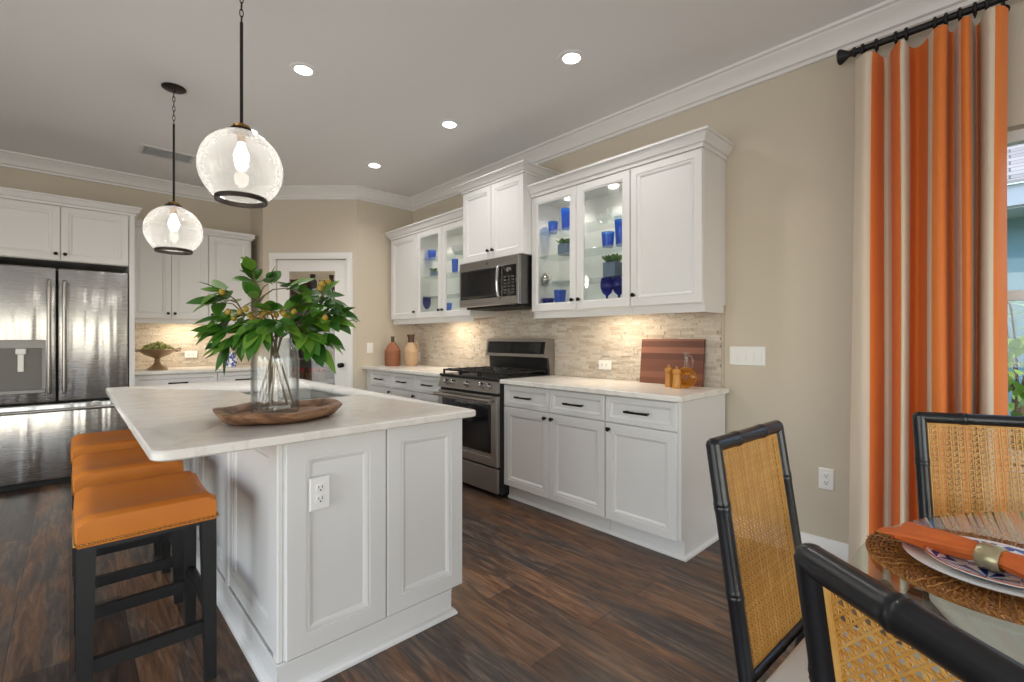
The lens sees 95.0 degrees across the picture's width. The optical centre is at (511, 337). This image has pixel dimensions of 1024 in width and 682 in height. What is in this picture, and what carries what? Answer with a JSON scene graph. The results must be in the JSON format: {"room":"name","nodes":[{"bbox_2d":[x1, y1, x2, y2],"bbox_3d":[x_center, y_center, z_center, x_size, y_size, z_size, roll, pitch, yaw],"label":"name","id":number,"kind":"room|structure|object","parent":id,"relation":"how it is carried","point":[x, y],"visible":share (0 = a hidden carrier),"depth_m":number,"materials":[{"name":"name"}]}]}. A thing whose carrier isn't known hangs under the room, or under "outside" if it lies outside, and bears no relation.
{"room":"kitchen","nodes":[
{"label":"kitchen","id":0,"kind":"room"},
{"bbox_2d":[0,166,334,368],"bbox_3d":[-4.393,-0.215,4.414,6.360,2.870,0.150,0,0,-43],"label":"wall","id":1,"kind":"structure","parent":0,"point":[210,215],"depth_m":4.88,"materials":[{"name":"paint"}]},
{"bbox_2d":[0,187,254,272],"bbox_3d":[-3.609,-0.907,4.505,2.085,0.531,0.788,0,0,-43],"label":"upper cabinet","id":2,"kind":"object","parent":1,"relation":"attached to","point":[31,234],"depth_m":3.95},
{"bbox_2d":[135,226,207,323],"bbox_3d":[-3.546,-0.616,4.848,0.639,0.938,0.376,0,0,-43],"label":"upper cabinet","id":3,"kind":"object","parent":1,"relation":"attached to","point":[164,283],"visible":0.91,"depth_m":4.72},
{"bbox_2d":[185,351,196,357],"bbox_3d":[-3.498,0.180,5.112,0.116,0.072,0.009,0,0,-43],"label":"electrical outlet","id":4,"kind":"object","parent":1,"relation":"attached to","point":[188,354],"visible":1,"depth_m":5.11,"materials":[{"name":"white plastic"}]},
{"bbox_2d":[135,323,250,367],"bbox_3d":[-3.487,0.061,5.149,1.125,0.501,0.022,0,0,-43],"label":"backsplash","id":5,"kind":"structure","parent":1,"relation":"attached to","point":[156,332],"depth_m":5.03,"materials":[{"name":"tile"}]},
{"bbox_2d":[208,236,250,324],"bbox_3d":[-3.163,-0.616,5.209,0.409,0.938,0.376,0,0,-43],"label":"upper cabinet","id":6,"kind":"object","parent":1,"relation":"attached to","point":[224,254],"visible":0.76,"depth_m":5.09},
{"bbox_2d":[251,202,262,365],"bbox_3d":[-2.886,-0.215,5.404,0.100,2.870,0.476,0,0,-43],"label":"wall","id":7,"kind":"structure","parent":0,"point":[256,214],"depth_m":5.35,"materials":[{"name":"paint"}]},
{"bbox_2d":[263,200,356,388],"bbox_3d":[-2.231,-0.215,5.231,1.052,2.870,0.100,0,0,2],"label":"wall","id":8,"kind":"structure","parent":0,"point":[289,226],"depth_m":5.18,"materials":[{"name":"paint"}]},
{"bbox_2d":[269,252,352,387],"bbox_3d":[-2.217,0.140,5.170,0.930,2.160,0.022,0,0,2],"label":"trim","id":9,"kind":"structure","parent":8,"relation":"attached to","point":[348,256],"depth_m":5.15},
{"bbox_2d":[277,260,345,386],"bbox_3d":[-2.217,0.172,5.181,0.784,2.075,0.120,0,0,2],"label":"door","id":10,"kind":"structure","parent":8,"relation":"in","point":[285,266],"depth_m":5.20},
{"bbox_2d":[357,200,412,389],"bbox_3d":[-1.483,-0.215,5.445,0.710,2.870,0.100,0,0,-43],"label":"wall","id":11,"kind":"structure","parent":0,"point":[375,326],"depth_m":5.32,"materials":[{"name":"paint"}]},
{"bbox_2d":[0,0,886,196],"bbox_3d":[-0.978,-1.700,0.899,6.610,0.100,10.050,0,0,-43],"label":"ceiling","id":12,"kind":"structure","parent":0,"point":[81,80],"depth_m":2.92,"materials":[{"name":"paint"}]},
{"bbox_2d":[138,143,195,163],"bbox_3d":[-3.090,-1.645,4.205,0.390,0.010,0.260,0,0,-43],"label":"ceiling vent","id":13,"kind":"object","parent":12,"relation":"in","point":[148,149],"visible":0.98,"depth_m":4.19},
{"bbox_2d":[142,82,202,254],"bbox_3d":[-2.230,-1.107,3.093,0.326,1.086,0.326,0,0,-43],"label":"pendant light","id":14,"kind":"object","parent":12,"relation":"hanging from","point":[173,223],"visible":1,"depth_m":3.08,"materials":[{"name":"glass"}]},
{"bbox_2d":[196,0,283,208],"bbox_3d":[-1.208,-1.128,2.094,0.338,1.044,0.338,0,0,-43],"label":"pendant light","id":15,"kind":"object","parent":12,"relation":"hanging from","point":[241,156],"visible":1,"depth_m":2.09,"materials":[{"name":"glass"}]},
{"bbox_2d":[237,130,245,143],"bbox_3d":[-1.208,-0.894,2.094,0.035,0.049,0.036,0,0,-43],"label":"socket","id":16,"kind":"object","parent":15,"relation":"attached to","point":[241,134],"depth_m":2.08,"materials":[{"name":"gold metal"}]},
{"bbox_2d":[289,62,317,77],"bbox_3d":[-1.284,-1.647,2.888,0.164,0.006,0.164,0,0,-43],"label":"recessed light","id":17,"kind":"object","parent":12,"relation":"in","point":[305,70],"visible":1,"depth_m":2.88,"materials":[{"name":"paint"}]},
{"bbox_2d":[366,162,382,168],"bbox_3d":[-1.315,-1.647,4.486,0.164,0.006,0.164,0,0,-43],"label":"recessed light","id":18,"kind":"object","parent":12,"relation":"in","point":[373,165],"visible":1,"depth_m":4.47,"materials":[{"name":"paint"}]},
{"bbox_2d":[439,120,459,129],"bbox_3d":[-0.483,-1.647,3.624,0.164,0.006,0.164,0,0,-43],"label":"recessed light","id":19,"kind":"object","parent":12,"relation":"in","point":[446,124],"visible":1,"depth_m":3.62,"materials":[{"name":"paint"}]},
{"bbox_2d":[558,50,585,66],"bbox_3d":[0.351,-1.647,2.764,0.164,0.006,0.164,0,0,-43],"label":"recessed light","id":20,"kind":"object","parent":12,"relation":"in","point":[569,58],"visible":1,"depth_m":2.76,"materials":[{"name":"paint"}]},
{"bbox_2d":[0,481,922,681],"bbox_3d":[-0.978,1.270,0.899,6.610,0.100,10.050,0,0,-43],"label":"floor","id":21,"kind":"structure","parent":0,"point":[542,596],"depth_m":2.05,"materials":[{"name":"brown wood"}]},
{"bbox_2d":[0,264,127,491],"bbox_3d":[-3.985,0.320,4.115,0.913,1.800,0.804,0,0,-43],"label":"refrigerator","id":22,"kind":"object","parent":21,"relation":"on","point":[64,332],"visible":0.87,"depth_m":3.86,"materials":[{"name":"silver metal"}]},
{"bbox_2d":[70,429,160,576],"bbox_3d":[-2.253,0.887,2.672,0.388,0.666,0.427,0,0,-43],"label":"counter stool","id":23,"kind":"object","parent":21,"relation":"on","point":[96,442],"visible":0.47,"depth_m":2.56,"materials":[{"name":"orange leather"}]},
{"bbox_2d":[71,447,183,636],"bbox_3d":[-1.797,0.887,2.195,0.388,0.666,0.427,0,0,-43],"label":"counter stool","id":24,"kind":"object","parent":21,"relation":"on","point":[93,469],"visible":0.62,"depth_m":2.13,"materials":[{"name":"orange leather"}]},
{"bbox_2d":[124,215,134,428],"bbox_3d":[-3.668,0.061,4.484,0.038,2.318,0.738,0,0,-43],"label":"end panel","id":25,"kind":"object","parent":21,"relation":"on","point":[130,270],"visible":0.29,"depth_m":4.22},
{"bbox_2d":[72,471,219,681],"bbox_3d":[-1.340,0.887,1.712,0.388,0.666,0.427,0,0,-43],"label":"counter stool","id":26,"kind":"object","parent":21,"relation":"on","point":[104,515],"visible":1,"depth_m":1.65,"materials":[{"name":"orange leather"}]},
{"bbox_2d":[135,372,216,385],"bbox_3d":[-3.427,0.783,4.744,0.665,0.874,0.642,0,0,-43],"label":"base cabinet","id":27,"kind":"object","parent":21,"relation":"on","point":[182,378],"visible":0.23,"depth_m":4.53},
{"bbox_2d":[135,365,266,374],"bbox_3d":[-3.268,0.328,4.913,1.127,0.032,0.614,0,0,-43],"label":"countertop","id":28,"kind":"structure","parent":27,"relation":"on","point":[197,369],"depth_m":4.75,"materials":[{"name":"stone"}]},
{"bbox_2d":[135,347,181,369],"bbox_3d":[-3.519,0.203,4.653,0.329,0.218,0.329,0,0,-3],"label":"footed bowl","id":29,"kind":"object","parent":28,"relation":"on","point":[156,354],"visible":0.93,"depth_m":4.59,"materials":[{"name":"brown metal"}]},
{"bbox_2d":[141,341,174,348],"bbox_3d":[-3.516,0.097,4.656,0.269,0.140,0.260,0,0,-43],"label":"greenery","id":30,"kind":"object","parent":29,"relation":"in","point":[157,345],"visible":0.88,"depth_m":4.61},
{"bbox_2d":[226,351,237,366],"bbox_3d":[-3.057,0.227,5.089,0.150,0.170,0.150,0,0,-43],"label":"ceramic jar","id":31,"kind":"object","parent":28,"relation":"on","point":[233,360],"visible":0.65,"depth_m":5.05,"materials":[{"name":"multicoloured ceramic"}]},
{"bbox_2d":[217,370,265,381],"bbox_3d":[-3.017,0.783,5.131,0.458,0.874,0.642,0,0,-43],"label":"base cabinet","id":32,"kind":"object","parent":21,"relation":"on","point":[252,374],"visible":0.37,"depth_m":4.92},
{"bbox_2d":[290,296,334,384],"bbox_3d":[-2.402,0.360,5.684,0.720,1.720,0.275,0,0,2],"label":"pantry shelving","id":33,"kind":"object","parent":21,"relation":"on","point":[294,362],"visible":0.02,"depth_m":5.80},
{"bbox_2d":[290,336,300,357],"bbox_3d":[-2.622,0.110,5.683,0.120,0.260,0.120,0,0,-43],"label":"storage jar","id":34,"kind":"object","parent":33,"relation":"on","point":[293,354],"visible":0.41,"depth_m":5.63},
{"bbox_2d":[290,279,307,295],"bbox_3d":[-2.602,-0.599,5.682,0.260,0.200,0.211,0,0,2],"label":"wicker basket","id":35,"kind":"object","parent":33,"relation":"on","point":[292,292],"visible":0.15,"depth_m":5.59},
{"bbox_2d":[290,371,308,379],"bbox_3d":[-2.592,0.460,5.682,0.244,0.102,0.209,0,0,2],"label":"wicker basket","id":36,"kind":"object","parent":33,"relation":"on","point":[299,375],"visible":0.44,"depth_m":5.58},
{"bbox_2d":[308,274,316,289],"bbox_3d":[-2.412,-0.635,5.676,0.100,0.270,0.100,0,0,-43],"label":"storage jar","id":37,"kind":"object","parent":33,"relation":"on","point":[312,285],"visible":0.63,"depth_m":5.64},
{"bbox_2d":[305,371,331,380],"bbox_3d":[-2.337,0.460,5.674,0.244,0.102,0.209,0,0,2],"label":"wicker basket","id":38,"kind":"object","parent":33,"relation":"on","point":[313,376],"visible":0.94,"depth_m":5.58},
{"bbox_2d":[183,419,461,681],"bbox_3d":[-1.233,0.783,2.599,0.794,0.874,2.126,0,0,-43],"label":"kitchen island","id":39,"kind":"object","parent":21,"relation":"on","point":[304,595],"visible":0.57,"depth_m":1.80,"materials":[{"name":"wood"}]},
{"bbox_2d":[106,378,475,461],"bbox_3d":[-1.363,0.330,2.512,1.138,0.030,2.315,0,0,-43],"label":"island countertop","id":40,"kind":"structure","parent":39,"relation":"on","point":[170,422],"depth_m":1.88,"materials":[{"name":"stone"}]},
{"bbox_2d":[212,398,342,424],"bbox_3d":[-0.909,0.290,1.857,0.461,0.054,0.395,0,0,-43],"label":"wooden tray","id":41,"kind":"object","parent":40,"relation":"on","point":[241,414],"visible":0.95,"depth_m":1.79,"materials":[{"name":"brown wood"}]},
{"bbox_2d":[252,339,298,411],"bbox_3d":[-0.956,0.150,1.895,0.176,0.300,0.176,0,0,-43],"label":"vase","id":42,"kind":"object","parent":41,"relation":"on","point":[274,405],"visible":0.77,"depth_m":1.93,"materials":[{"name":"clear glass"}]},
{"bbox_2d":[186,279,280,405],"bbox_3d":[-1.124,0.014,1.852,0.316,0.518,0.241,0,0,24],"label":"leafy branch","id":43,"kind":"object","parent":42,"relation":"in","point":[225,317],"visible":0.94,"depth_m":1.86,"materials":[{"name":"green plant"}]},
{"bbox_2d":[191,311,294,405],"bbox_3d":[-1.067,0.085,1.836,0.317,0.377,0.248,0,0,20],"label":"leafy branch","id":44,"kind":"object","parent":42,"relation":"in","point":[216,346],"visible":0.68,"depth_m":1.83,"materials":[{"name":"green plant"}]},
{"bbox_2d":[219,300,301,405],"bbox_3d":[-0.962,0.066,1.786,0.296,0.413,0.186,0,0,32],"label":"leafy branch","id":45,"kind":"object","parent":42,"relation":"in","point":[264,328],"visible":0.98,"depth_m":1.76,"materials":[{"name":"green plant"}]},
{"bbox_2d":[230,256,314,405],"bbox_3d":[-0.958,-0.027,1.896,0.308,0.601,0.219,0,0,8],"label":"leafy branch","id":46,"kind":"object","parent":42,"relation":"in","point":[250,287],"visible":0.92,"depth_m":1.88,"materials":[{"name":"green plant"}]},
{"bbox_2d":[256,278,348,405],"bbox_3d":[-0.826,0.017,1.897,0.310,0.513,0.288,0,0,-43],"label":"leafy branch","id":47,"kind":"object","parent":42,"relation":"in","point":[317,296],"visible":0.93,"depth_m":1.88,"materials":[{"name":"green plant"}]},
{"bbox_2d":[267,308,345,405],"bbox_3d":[-0.805,0.077,1.880,0.254,0.391,0.280,0,0,-43],"label":"leafy branch","id":48,"kind":"object","parent":42,"relation":"in","point":[312,343],"visible":0.83,"depth_m":1.81,"materials":[{"name":"green plant"}]},
{"bbox_2d":[260,306,359,405],"bbox_3d":[-0.817,0.071,1.875,0.390,0.405,0.243,0,0,-9],"label":"leafy branch","id":49,"kind":"object","parent":42,"relation":"in","point":[338,321],"visible":0.8,"depth_m":1.86,"materials":[{"name":"green plant"}]},
{"bbox_2d":[248,390,340,399],"bbox_3d":[-1.257,0.448,2.711,0.488,0.204,0.770,0,0,-43],"label":"sink","id":50,"kind":"object","parent":40,"relation":"in","point":[302,394],"visible":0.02,"depth_m":3.04,"materials":[{"name":"silver metal"}]},
{"bbox_2d":[309,475,329,511],"bbox_3d":[-0.677,0.548,1.655,0.072,0.116,0.009,0,0,-43],"label":"electrical outlet","id":51,"kind":"object","parent":39,"relation":"attached to","point":[319,487],"visible":1,"depth_m":1.65,"materials":[{"name":"white plastic"}]},
{"bbox_2d":[316,483,323,492],"bbox_3d":[-0.676,0.528,1.654,0.028,0.028,0.004,0,0,-43],"label":"socket","id":52,"kind":"object","parent":51,"relation":"attached to","point":[319,486],"depth_m":1.65,"materials":[{"name":"plastic"}]},
{"bbox_2d":[316,494,323,503],"bbox_3d":[-0.676,0.568,1.654,0.028,0.028,0.004,0,0,-43],"label":"socket","id":53,"kind":"object","parent":51,"relation":"attached to","point":[319,497],"depth_m":1.65,"materials":[{"name":"plastic"}]},
{"bbox_2d":[367,370,370,390],"bbox_3d":[-1.375,0.783,5.394,0.563,0.874,0.114,0,0,-43],"label":"filler panel","id":54,"kind":"object","parent":21,"relation":"on","point":[368,371],"visible":0.02,"depth_m":5.21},
{"bbox_2d":[371,370,392,394],"bbox_3d":[-1.198,0.783,5.160,0.634,0.874,0.465,0,0,-43],"label":"base cabinet","id":55,"kind":"object","parent":21,"relation":"on","point":[381,381],"visible":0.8,"depth_m":4.96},
{"bbox_2d":[392,372,415,398],"bbox_3d":[-0.878,0.783,4.820,0.634,0.874,0.464,0,0,-43],"label":"base cabinet","id":56,"kind":"object","parent":21,"relation":"on","point":[403,385],"visible":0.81,"depth_m":4.63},
{"bbox_2d":[416,375,440,402],"bbox_3d":[-0.565,0.783,4.488,0.634,0.874,0.443,0,0,-43],"label":"base cabinet","id":57,"kind":"object","parent":21,"relation":"on","point":[425,385],"visible":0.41,"depth_m":4.33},
{"bbox_2d":[362,364,457,376],"bbox_3d":[-0.922,0.328,4.873,0.626,0.032,1.499,0,0,-43],"label":"countertop","id":58,"kind":"structure","parent":57,"relation":"on","point":[426,370],"depth_m":4.80,"materials":[{"name":"stone"}]},
{"bbox_2d":[384,336,400,365],"bbox_3d":[-1.337,0.147,5.253,0.178,0.330,0.178,0,0,33],"label":"jug","id":59,"kind":"object","parent":58,"relation":"on","point":[392,354],"visible":1,"depth_m":5.19,"materials":[{"name":"ceramic"}]},
{"bbox_2d":[403,334,418,365],"bbox_3d":[-1.128,0.136,5.244,0.166,0.352,0.166,0,0,-38],"label":"jug","id":60,"kind":"object","parent":58,"relation":"on","point":[411,350],"visible":0.99,"depth_m":5.19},
{"bbox_2d":[433,338,553,495],"bbox_3d":[-0.169,0.612,4.011,0.714,1.216,0.779,0,0,-43],"label":"gas range","id":61,"kind":"object","parent":21,"relation":"on","point":[479,389],"visible":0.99,"depth_m":3.77,"materials":[{"name":"silver metal"}]},
{"bbox_2d":[440,372,547,380],"bbox_3d":[-0.160,0.317,4.020,0.578,0.020,0.775,0,0,-43],"label":"cooktop","id":62,"kind":"object","parent":61,"relation":"in","point":[467,376],"depth_m":3.84,"materials":[{"name":"black metal"}]},
{"bbox_2d":[504,384,610,533],"bbox_3d":[0.450,0.783,3.411,0.634,0.874,0.925,0,0,-43],"label":"base cabinet","id":63,"kind":"object","parent":21,"relation":"on","point":[555,440],"visible":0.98,"depth_m":3.18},
{"bbox_2d":[500,375,728,402],"bbox_3d":[0.629,0.328,3.227,0.626,0.032,1.445,0,0,-43],"label":"countertop","id":64,"kind":"structure","parent":63,"relation":"on","point":[624,388],"depth_m":2.96,"materials":[{"name":"stone"}]},
{"bbox_2d":[665,365,672,386],"bbox_3d":[0.999,0.241,2.986,0.051,0.141,0.051,0,0,-43],"label":"pepper mill","id":65,"kind":"object","parent":64,"relation":"on","point":[668,375],"visible":0.92,"depth_m":2.97,"materials":[{"name":"brown wood"}]},
{"bbox_2d":[640,339,705,386],"bbox_3d":[1.073,0.160,3.165,0.053,0.305,0.450,0,0,-43],"label":"cutting board","id":66,"kind":"object","parent":64,"relation":"on","point":[656,354],"visible":0.86,"depth_m":3.15,"materials":[{"name":"brown wood"}]},
{"bbox_2d":[672,366,680,388],"bbox_3d":[1.023,0.244,2.913,0.055,0.135,0.055,0,0,-43],"label":"pepper mill","id":67,"kind":"object","parent":64,"relation":"on","point":[676,384],"visible":1,"depth_m":2.89,"materials":[{"name":"brown wood"}]},
{"bbox_2d":[605,394,724,561],"bbox_3d":[0.944,0.783,2.893,0.642,0.874,0.501,0,0,-43],"label":"base cabinet","id":68,"kind":"object","parent":21,"relation":"on","point":[659,496],"visible":0.96,"depth_m":2.69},
{"bbox_2d":[706,420,959,681],"bbox_3d":[0.803,0.733,1.080,0.453,0.980,0.543,0,0,-40],"label":"dining chair","id":69,"kind":"object","parent":21,"relation":"on","point":[794,668],"visible":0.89,"depth_m":1.19,"materials":[{"name":"wicker"}]},
{"bbox_2d":[766,622,959,681],"bbox_3d":[0.844,0.796,1.031,0.430,0.047,0.405,0,0,-40],"label":"seat cushion","id":70,"kind":"object","parent":69,"relation":"on","point":[794,668],"depth_m":1.10,"materials":[{"name":"fabric"}]},
{"bbox_2d":[793,543,1023,681],"bbox_3d":[0.626,0.733,0.393,0.543,0.980,0.453,0,0,-6],"label":"dining chair","id":71,"kind":"object","parent":21,"relation":"on","point":[822,576],"visible":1,"depth_m":0.47,"materials":[{"name":"black wood"}]},
{"bbox_2d":[851,512,1023,563],"bbox_3d":[1.329,0.842,0.427,1.660,0.757,1.660,0,0,-43],"label":"dining table","id":72,"kind":"object","parent":21,"relation":"on","point":[1005,520],"visible":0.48,"depth_m":1.20,"materials":[{"name":"clear glass"}]},
{"bbox_2d":[865,528,1023,625],"bbox_3d":[0.950,0.455,0.911,0.420,0.015,0.420,0,0,-10],"label":"placemat","id":73,"kind":"object","parent":72,"relation":"on","point":[889,552],"visible":0.35,"depth_m":0.87,"materials":[{"name":"wicker"}]},
{"bbox_2d":[902,535,1023,597],"bbox_3d":[0.921,0.438,0.895,0.272,0.018,0.272,0,0,-43],"label":"dinner plate","id":74,"kind":"object","parent":73,"relation":"on","point":[918,553],"visible":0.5,"depth_m":0.87,"materials":[{"name":"ceramic"}]},
{"bbox_2d":[923,539,1023,587],"bbox_3d":[0.907,0.426,0.877,0.210,0.018,0.210,0,0,-43],"label":"salad plate","id":75,"kind":"object","parent":74,"relation":"on","point":[964,565],"visible":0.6,"depth_m":0.86,"materials":[{"name":"ceramic"}]},
{"bbox_2d":[877,522,1023,578],"bbox_3d":[0.887,0.404,0.866,0.124,0.043,0.327,0,0,-22],"label":"napkin","id":76,"kind":"object","parent":75,"relation":"on","point":[943,542],"visible":0.94,"depth_m":0.91,"materials":[{"name":"fabric"}]},
{"bbox_2d":[973,542,1009,573],"bbox_3d":[0.884,0.405,0.864,0.053,0.049,0.034,0,0,-22],"label":"napkin ring","id":77,"kind":"object","parent":76,"relation":"on","point":[986,556],"visible":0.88,"depth_m":0.85,"materials":[{"name":"metal"}]},
{"bbox_2d":[912,411,1023,664],"bbox_3d":[1.446,0.733,1.258,0.453,0.980,0.543,0,0,21],"label":"dining chair","id":78,"kind":"object","parent":21,"relation":"on","point":[1007,637],"visible":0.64,"depth_m":1.48,"materials":[{"name":"wicker"}]},
{"bbox_2d":[929,593,1023,664],"bbox_3d":[1.423,0.796,1.198,0.430,0.047,0.405,0,0,21],"label":"seat cushion","id":79,"kind":"object","parent":78,"relation":"on","point":[1007,637],"depth_m":1.26,"materials":[{"name":"fabric"}]},
{"bbox_2d":[603,261,621,277],"bbox_3d":[0.716,-0.483,3.323,0.105,0.106,0.105,0,0,-43],"label":"pot","id":80,"kind":"object","parent":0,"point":[611,269],"depth_m":3.28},
{"bbox_2d":[413,0,1023,543],"bbox_3d":[1.285,-0.215,3.135,0.150,2.870,9.800,0,0,-43],"label":"wall","id":81,"kind":"structure","parent":0,"point":[790,165],"depth_m":2.67,"materials":[{"name":"paint"}]},
{"bbox_2d":[391,234,418,324],"bbox_3d":[-1.096,-0.635,5.289,0.356,0.960,0.538,0,0,-43],"label":"upper cabinet","id":82,"kind":"object","parent":81,"relation":"attached to","point":[403,250],"visible":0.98,"depth_m":5.21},
{"bbox_2d":[384,207,462,240],"bbox_3d":[-0.808,-1.159,4.962,0.386,0.088,1.526,0,0,-43],"label":"crown molding","id":83,"kind":"structure","parent":81,"relation":"attached to","point":[457,214],"depth_m":4.79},
{"bbox_2d":[416,220,496,323],"bbox_3d":[-0.592,-0.635,4.755,0.356,0.960,0.928,0,0,-43],"label":"upper cabinet","id":84,"kind":"object","parent":81,"relation":"attached to","point":[444,289],"visible":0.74,"depth_m":4.95,"materials":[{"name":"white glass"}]},
{"bbox_2d":[423,296,430,308],"bbox_3d":[-0.930,-0.356,5.069,0.108,0.181,0.108,0,0,-43],"label":"goblet","id":85,"kind":"object","parent":84,"relation":"in","point":[426,301],"visible":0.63,"depth_m":5.03,"materials":[{"name":"blue glass"}]},
{"bbox_2d":[429,268,437,277],"bbox_3d":[-0.839,-0.697,4.992,0.100,0.098,0.096,0,0,8],"label":"potted succulent","id":86,"kind":"object","parent":84,"relation":"on","point":[433,272],"visible":1,"depth_m":4.97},
{"bbox_2d":[423,293,459,298],"bbox_3d":[-0.569,-0.427,4.776,0.262,0.006,0.890,0,0,-43],"label":"glass shelf","id":87,"kind":"object","parent":84,"relation":"attached to","point":[452,296],"depth_m":4.91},
{"bbox_2d":[451,244,462,254],"bbox_3d":[-0.532,-0.881,4.705,0.168,0.082,0.168,0,0,-43],"label":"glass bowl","id":88,"kind":"object","parent":84,"relation":"on","point":[457,249],"visible":0.73,"depth_m":4.65,"materials":[{"name":"glass"}]},
{"bbox_2d":[0,0,984,210],"bbox_3d":[-0.978,-1.587,0.899,6.210,0.126,9.650,0,0,-43],"label":"trim","id":89,"kind":"structure","parent":81,"relation":"attached to","point":[881,20],"depth_m":3.37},
{"bbox_2d":[453,160,560,263],"bbox_3d":[-0.050,-1.016,4.086,0.484,0.701,0.911,0,0,-43],"label":"upper cabinet","id":90,"kind":"object","parent":81,"relation":"attached to","point":[497,217],"depth_m":3.89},
{"bbox_2d":[460,254,531,310],"bbox_3d":[-0.077,-0.458,4.075,0.484,0.408,0.763,0,0,-43],"label":"microwave","id":91,"kind":"object","parent":90,"relation":"attached to","point":[504,283],"visible":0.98,"depth_m":3.86,"materials":[{"name":"silver metal"}]},
{"bbox_2d":[412,309,724,387],"bbox_3d":[0.069,0.016,4.300,0.022,0.592,3.693,0,0,-43],"label":"backsplash","id":92,"kind":"structure","parent":81,"relation":"attached to","point":[705,325],"depth_m":3.75,"materials":[{"name":"stone"}]},
{"bbox_2d":[532,169,632,318],"bbox_3d":[0.575,-0.635,3.517,0.356,0.960,0.903,0,0,-43],"label":"upper cabinet","id":93,"kind":"object","parent":81,"relation":"attached to","point":[581,206],"visible":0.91,"depth_m":3.59,"materials":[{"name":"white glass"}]},
{"bbox_2d":[541,273,551,284],"bbox_3d":[0.268,-0.478,3.796,0.076,0.097,0.117,0,0,-13],"label":"figurine","id":94,"kind":"object","parent":93,"relation":"on","point":[545,279],"visible":0.94,"depth_m":3.77,"materials":[{"name":"silver metal"}]},
{"bbox_2d":[556,238,569,255],"bbox_3d":[0.412,-0.713,3.662,0.137,0.130,0.136,0,0,-43],"label":"potted succulent","id":95,"kind":"object","parent":93,"relation":"on","point":[564,245],"visible":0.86,"depth_m":3.63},
{"bbox_2d":[558,243,569,255],"bbox_3d":[0.415,-0.691,3.672,0.084,0.085,0.084,0,0,-43],"label":"pot","id":96,"kind":"object","parent":95,"relation":"on","point":[563,248],"depth_m":3.64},
{"bbox_2d":[600,278,612,298],"bbox_3d":[0.676,-0.345,3.337,0.095,0.160,0.095,0,0,-43],"label":"goblet","id":97,"kind":"object","parent":93,"relation":"in","point":[606,283],"visible":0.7,"depth_m":3.30,"materials":[{"name":"blue glass"}]},
{"bbox_2d":[601,253,621,277],"bbox_3d":[0.717,-0.511,3.321,0.154,0.163,0.183,0,0,22],"label":"potted succulent","id":98,"kind":"object","parent":93,"relation":"on","point":[612,266],"visible":0.96,"depth_m":3.28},
{"bbox_2d":[612,277,621,297],"bbox_3d":[0.750,-0.345,3.287,0.095,0.160,0.095,0,0,-43],"label":"goblet","id":99,"kind":"object","parent":93,"relation":"in","point":[617,281],"visible":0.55,"depth_m":3.25,"materials":[{"name":"blue glass"}]},
{"bbox_2d":[526,125,734,197],"bbox_3d":[0.750,-1.159,3.309,0.386,0.088,1.447,0,0,-43],"label":"crown molding","id":100,"kind":"structure","parent":93,"relation":"attached to","point":[706,137],"depth_m":2.98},
{"bbox_2d":[599,360,610,369],"bbox_3d":[0.709,0.206,3.592,0.009,0.072,0.116,0,0,-43],"label":"electrical outlet","id":101,"kind":"object","parent":81,"relation":"attached to","point":[603,364],"visible":1,"depth_m":3.58,"materials":[{"name":"white plastic"}]},
{"bbox_2d":[630,148,725,314],"bbox_3d":[1.052,-0.635,3.011,0.356,0.960,0.484,0,0,-43],"label":"upper cabinet","id":102,"kind":"object","parent":81,"relation":"attached to","point":[678,202],"visible":1,"depth_m":2.88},
{"bbox_2d":[730,346,765,365],"bbox_3d":[1.436,0.110,2.855,0.013,0.116,0.202,0,0,-43],"label":"light switch","id":103,"kind":"object","parent":81,"relation":"attached to","point":[739,355],"visible":1,"depth_m":2.85,"materials":[{"name":"white plastic"}]},
{"bbox_2d":[819,467,833,490],"bbox_3d":[1.716,0.770,2.561,0.009,0.116,0.072,0,0,-43],"label":"electrical outlet","id":104,"kind":"object","parent":81,"relation":"attached to","point":[826,476],"visible":1,"depth_m":2.56,"materials":[{"name":"white plastic"}]},
{"bbox_2d":[732,516,922,590],"bbox_3d":[2.958,1.157,1.238,0.016,0.125,4.705,0,0,-43],"label":"baseboard","id":105,"kind":"structure","parent":81,"relation":"attached to","point":[839,549],"depth_m":2.56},
{"bbox_2d":[836,0,1009,64],"bbox_3d":[2.424,-1.452,1.710,0.147,0.076,2.064,0,0,-43],"label":"curtain rod","id":106,"kind":"object","parent":81,"relation":"attached to","point":[842,56],"visible":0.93,"depth_m":2.20,"materials":[{"name":"black metal"}]},
{"bbox_2d":[848,5,1008,593],"bbox_3d":[1.921,-0.102,2.203,0.159,2.620,0.563,0,0,-43],"label":"curtain","id":107,"kind":"object","parent":106,"relation":"hanging from","point":[930,326],"visible":0.74,"depth_m":2.20,"materials":[{"name":"fabric"}]},
{"bbox_2d":[1007,128,1023,463],"bbox_3d":[2.579,-0.185,1.798,0.060,1.490,1.580,0,0,-43],"label":"window","id":108,"kind":"structure","parent":81,"relation":"in","point":[1016,137],"depth_m":2.10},
{"label":"outside","id":109,"kind":"structure","parent":0,"visible":0},
{"bbox_3d":[5.520,1.570,5.202,8.830,0.100,16.000,0,0,-43],"label":"ground","id":110,"kind":"structure","parent":109,"visible":0},
{"bbox_2d":[1007,144,1023,443],"bbox_3d":[5.779,-0.750,5.445,3.120,4.540,12.400,0,0,-43],"label":"house","id":111,"kind":"structure","parent":110,"relation":"on","point":[1015,154],"depth_m":4.76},
{"bbox_2d":[1007,301,1023,448],"bbox_3d":[4.109,0.627,3.807,1.726,1.787,1.722,0,0,-43],"label":"shrub","id":112,"kind":"object","parent":110,"relation":"on","point":[1021,409],"visible":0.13,"depth_m":3.77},
{"bbox_2d":[1008,335,1023,449],"bbox_3d":[3.136,0.750,2.921,1.028,1.544,1.061,0,0,-43],"label":"shrub","id":113,"kind":"object","parent":110,"relation":"on","point":[1013,344],"visible":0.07,"depth_m":2.85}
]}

